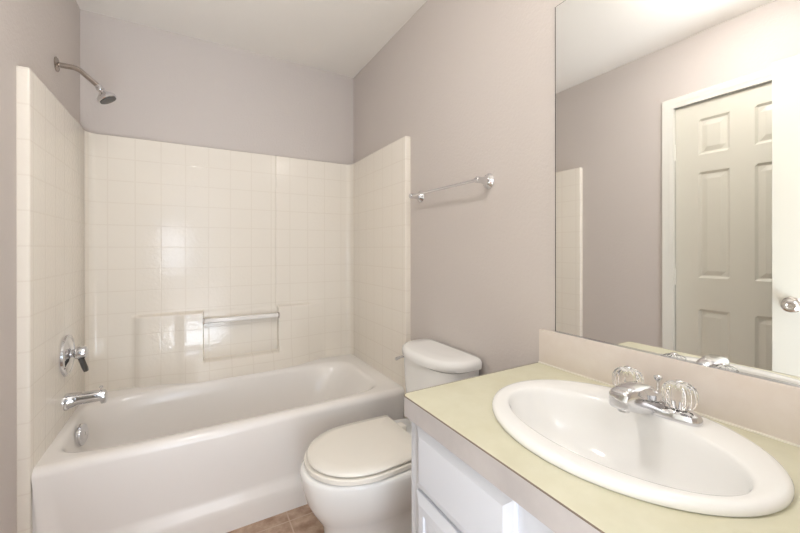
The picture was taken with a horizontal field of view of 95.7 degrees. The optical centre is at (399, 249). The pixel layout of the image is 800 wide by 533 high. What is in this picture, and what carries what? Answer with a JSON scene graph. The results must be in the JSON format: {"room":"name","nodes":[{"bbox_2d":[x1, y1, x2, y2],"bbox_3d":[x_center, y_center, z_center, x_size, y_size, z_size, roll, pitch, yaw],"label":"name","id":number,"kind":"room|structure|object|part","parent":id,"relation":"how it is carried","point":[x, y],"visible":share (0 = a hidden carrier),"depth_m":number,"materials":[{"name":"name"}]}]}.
{"room":"bathroom","nodes":[
{"label":"bathroom","id":0,"kind":"room"},
{"bbox_2d":[0,0,79,532],"bbox_3d":[-1.056,-0.031,0.714,0.120,2.428,2.620,0,0,-30],"label":"wall","id":1,"kind":"structure","parent":0,"point":[32,32],"depth_m":1.17,"materials":[{"name":"beige paint"}]},
{"bbox_2d":[54,56,116,103],"bbox_3d":[-1.378,-0.736,1.597,0.205,0.168,0.075,0,0,-30],"label":"shower","id":2,"kind":"object","parent":1,"relation":"attached to","point":[104,97],"visible":1,"depth_m":1.60,"materials":[{"name":"silver metal"}]},
{"bbox_3d":[-1.401,-0.759,1.583,0.144,0.081,0.022,0,0,-30],"label":"shower arm","id":3,"kind":"part","parent":2,"relation":"part of","materials":[{"name":"silver metal"}]},
{"bbox_2d":[80,9,352,163],"bbox_3d":[-1.028,-0.031,2.312,1.764,2.428,0.120,0,0,-30],"label":"wall","id":4,"kind":"structure","parent":0,"point":[167,86],"depth_m":2.17,"materials":[{"name":"beige paint"}]},
{"bbox_2d":[16,65,410,532],"bbox_3d":[-0.800,0.287,1.916,1.538,1.791,0.790,0,0,-30],"label":"tub surround","id":5,"kind":"object","parent":4,"relation":"attached to","point":[171,263],"visible":0.97,"depth_m":2.04,"materials":[{"name":"tile"}]},
{"bbox_3d":[-1.450,0.288,1.542,0.039,1.791,0.790,0,0,-30],"label":"panel","id":6,"kind":"part","parent":5,"relation":"part of","materials":[{"name":"tile"}]},
{"bbox_2d":[59,335,88,376],"bbox_3d":[-1.397,0.455,1.568,0.078,0.176,0.176,0,0,-30],"label":"shower valve","id":7,"kind":"object","parent":5,"relation":"attached to","point":[68,353],"visible":1,"depth_m":1.54,"materials":[{"name":"silver metal"}]},
{"bbox_3d":[-1.394,0.449,1.570,0.062,0.053,0.053,0,0,-30],"label":"handle","id":8,"kind":"part","parent":7,"relation":"part of","materials":[{"name":"silver metal"}]},
{"bbox_3d":[-1.377,0.499,1.572,0.039,0.060,0.042,0,0,-30],"label":"lever","id":9,"kind":"part","parent":7,"relation":"part of","materials":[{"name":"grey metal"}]},
{"bbox_2d":[63,386,106,410],"bbox_3d":[-1.370,0.647,1.583,0.139,0.081,0.067,0,0,-30],"label":"tub spout","id":10,"kind":"object","parent":5,"relation":"attached to","point":[70,400],"visible":1,"depth_m":1.56,"materials":[{"name":"silver metal"}]},
{"bbox_3d":[-0.966,0.087,2.204,1.460,1.391,0.127,0,0,-30],"label":"panel","id":11,"kind":"part","parent":5,"relation":"part of","materials":[{"name":"tile"}]},
{"bbox_3d":[-0.956,0.418,2.204,0.415,0.026,0.026,0,0,-30],"label":"grab rail","id":12,"kind":"part","parent":5,"relation":"part of","materials":[{"name":"white plastic"}]},
{"bbox_3d":[-0.151,0.287,2.291,0.039,1.791,0.790,0,0,-30],"label":"panel","id":13,"kind":"part","parent":5,"relation":"part of","materials":[{"name":"tile"}]},
{"bbox_2d":[76,0,426,77],"bbox_3d":[-0.132,-1.296,0.278,2.900,0.100,4.540,0,0,-30],"label":"ceiling","id":14,"kind":"structure","parent":0,"point":[340,37],"depth_m":1.99,"materials":[{"name":"white paint"}]},
{"bbox_2d":[227,504,323,532],"bbox_3d":[-0.130,1.232,0.278,2.900,0.100,4.540,0,0,-30],"label":"floor","id":15,"kind":"structure","parent":0,"point":[301,519],"depth_m":1.56,"materials":[{"name":"brown tile"}]},
{"bbox_2d":[31,353,404,532],"bbox_3d":[-0.794,0.962,1.907,1.462,0.441,0.755,0,0,-30],"label":"bathtub","id":16,"kind":"object","parent":15,"relation":"on","point":[225,455],"visible":0.89,"depth_m":1.58,"materials":[{"name":"white ceramic"}]},
{"bbox_3d":[-1.381,0.807,1.575,0.022,0.094,0.094,0,0,-22],"label":"overflow plate","id":17,"kind":"part","parent":16,"relation":"part of","materials":[{"name":"silver metal"}]},
{"bbox_2d":[300,338,481,532],"bbox_3d":[-0.056,0.809,1.453,0.674,0.746,0.420,0,0,-30],"label":"toilet","id":18,"kind":"object","parent":15,"relation":"on","point":[356,477],"visible":0.73,"depth_m":1.31,"materials":[{"name":"white ceramic"}]},
{"bbox_3d":[-0.155,0.784,1.403,0.421,0.024,0.374,0,0,-30],"label":"seat","id":19,"kind":"part","parent":18,"relation":"part of","materials":[{"name":"plastic"}]},
{"bbox_3d":[-0.151,0.761,1.405,0.411,0.025,0.362,0,0,-30],"label":"lid","id":20,"kind":"part","parent":18,"relation":"part of","materials":[{"name":"plastic"}]},
{"bbox_3d":[0.154,0.642,1.572,0.190,0.320,0.380,0,0,-30],"label":"tank","id":21,"kind":"part","parent":18,"relation":"part of","materials":[{"name":"white ceramic"}]},
{"bbox_3d":[0.147,0.458,1.568,0.206,0.045,0.416,0,0,-30],"label":"tank lid","id":22,"kind":"part","parent":18,"relation":"part of","materials":[{"name":"white ceramic"}]},
{"bbox_2d":[411,421,554,532],"bbox_3d":[0.491,0.806,0.658,0.536,0.752,0.971,0,0,-30],"label":"vanity cabinet","id":23,"kind":"object","parent":15,"relation":"on","point":[449,496],"visible":0.32,"depth_m":0.77,"materials":[{"name":"white paint"}]},
{"bbox_3d":[0.122,0.832,0.777,0.016,0.450,0.322,0,0,-30],"label":"door","id":24,"kind":"part","parent":23,"relation":"part of","materials":[{"name":"white paint"}]},
{"bbox_3d":[0.122,0.519,0.777,0.016,0.156,0.322,0,0,-30],"label":"drawer","id":25,"kind":"part","parent":23,"relation":"part of","materials":[{"name":"white paint"}]},
{"bbox_2d":[404,329,799,532],"bbox_3d":[0.485,0.348,0.662,0.548,0.162,0.981,0,0,-30],"label":"countertop","id":26,"kind":"structure","parent":23,"relation":"on","point":[459,415],"depth_m":0.73,"materials":[{"name":"beige laminate"}]},
{"bbox_2d":[492,379,794,516],"bbox_3d":[0.443,0.443,0.763,0.434,0.162,0.529,0,0,-30],"label":"sink","id":27,"kind":"object","parent":26,"relation":"in","point":[710,468],"visible":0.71,"depth_m":0.72,"materials":[{"name":"white ceramic"}]},
{"bbox_2d":[609,366,702,426],"bbox_3d":[0.527,0.323,0.796,0.172,0.084,0.184,0,0,-30],"label":"faucet","id":28,"kind":"object","parent":27,"relation":"on","point":[677,399],"visible":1,"depth_m":0.76,"materials":[{"name":"silver metal"}]},
{"bbox_3d":[0.545,0.311,0.867,0.064,0.054,0.064,0,0,-30],"label":"knob","id":29,"kind":"part","parent":28,"relation":"part of","materials":[{"name":"white plastic"}]},
{"bbox_3d":[0.524,0.326,0.794,0.166,0.074,0.052,0,0,-30],"label":"spout","id":30,"kind":"part","parent":28,"relation":"part of","materials":[{"name":"silver metal"}]},
{"bbox_3d":[0.594,0.321,0.835,0.017,0.062,0.017,0,0,-30],"label":"lift rod","id":31,"kind":"part","parent":28,"relation":"part of","materials":[{"name":"silver metal"}]},
{"bbox_3d":[0.598,0.311,0.776,0.064,0.054,0.064,0,0,-30],"label":"knob","id":32,"kind":"part","parent":28,"relation":"part of","materials":[{"name":"white plastic"}]},
{"bbox_2d":[353,0,564,375],"bbox_3d":[0.368,-0.032,1.535,0.120,2.428,2.620,0,0,-30],"label":"wall","id":33,"kind":"structure","parent":0,"point":[470,83],"depth_m":1.50,"materials":[{"name":"beige paint"}]},
{"bbox_2d":[409,173,493,202],"bbox_3d":[0.201,-0.270,1.635,0.070,0.062,0.552,0,0,-30],"label":"towel bar","id":34,"kind":"object","parent":33,"relation":"attached to","point":[487,180],"visible":1,"depth_m":1.48,"materials":[{"name":"silver metal"}]},
{"bbox_3d":[0.078,-0.270,1.847,0.070,0.062,0.062,0,0,-30],"label":"post","id":35,"kind":"part","parent":34,"relation":"part of","materials":[{"name":"silver metal"}]},
{"bbox_3d":[0.323,-0.270,1.423,0.070,0.062,0.062,0,0,-30],"label":"post","id":36,"kind":"part","parent":34,"relation":"part of","materials":[{"name":"silver metal"}]},
{"bbox_2d":[539,329,799,444],"bbox_3d":[0.716,0.323,0.794,0.015,0.112,0.980,0,0,-30],"label":"backsplash","id":37,"kind":"structure","parent":33,"relation":"attached to","point":[767,407],"depth_m":0.82,"materials":[{"name":"beige laminate"}]},
{"bbox_2d":[554,0,799,387],"bbox_3d":[0.726,-0.258,0.783,0.008,1.050,0.898,0,0,-30],"label":"wall mirror","id":38,"kind":"object","parent":33,"relation":"attached to","point":[677,122],"visible":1,"depth_m":0.86,"materials":[{"name":"clear glass"}]}
]}

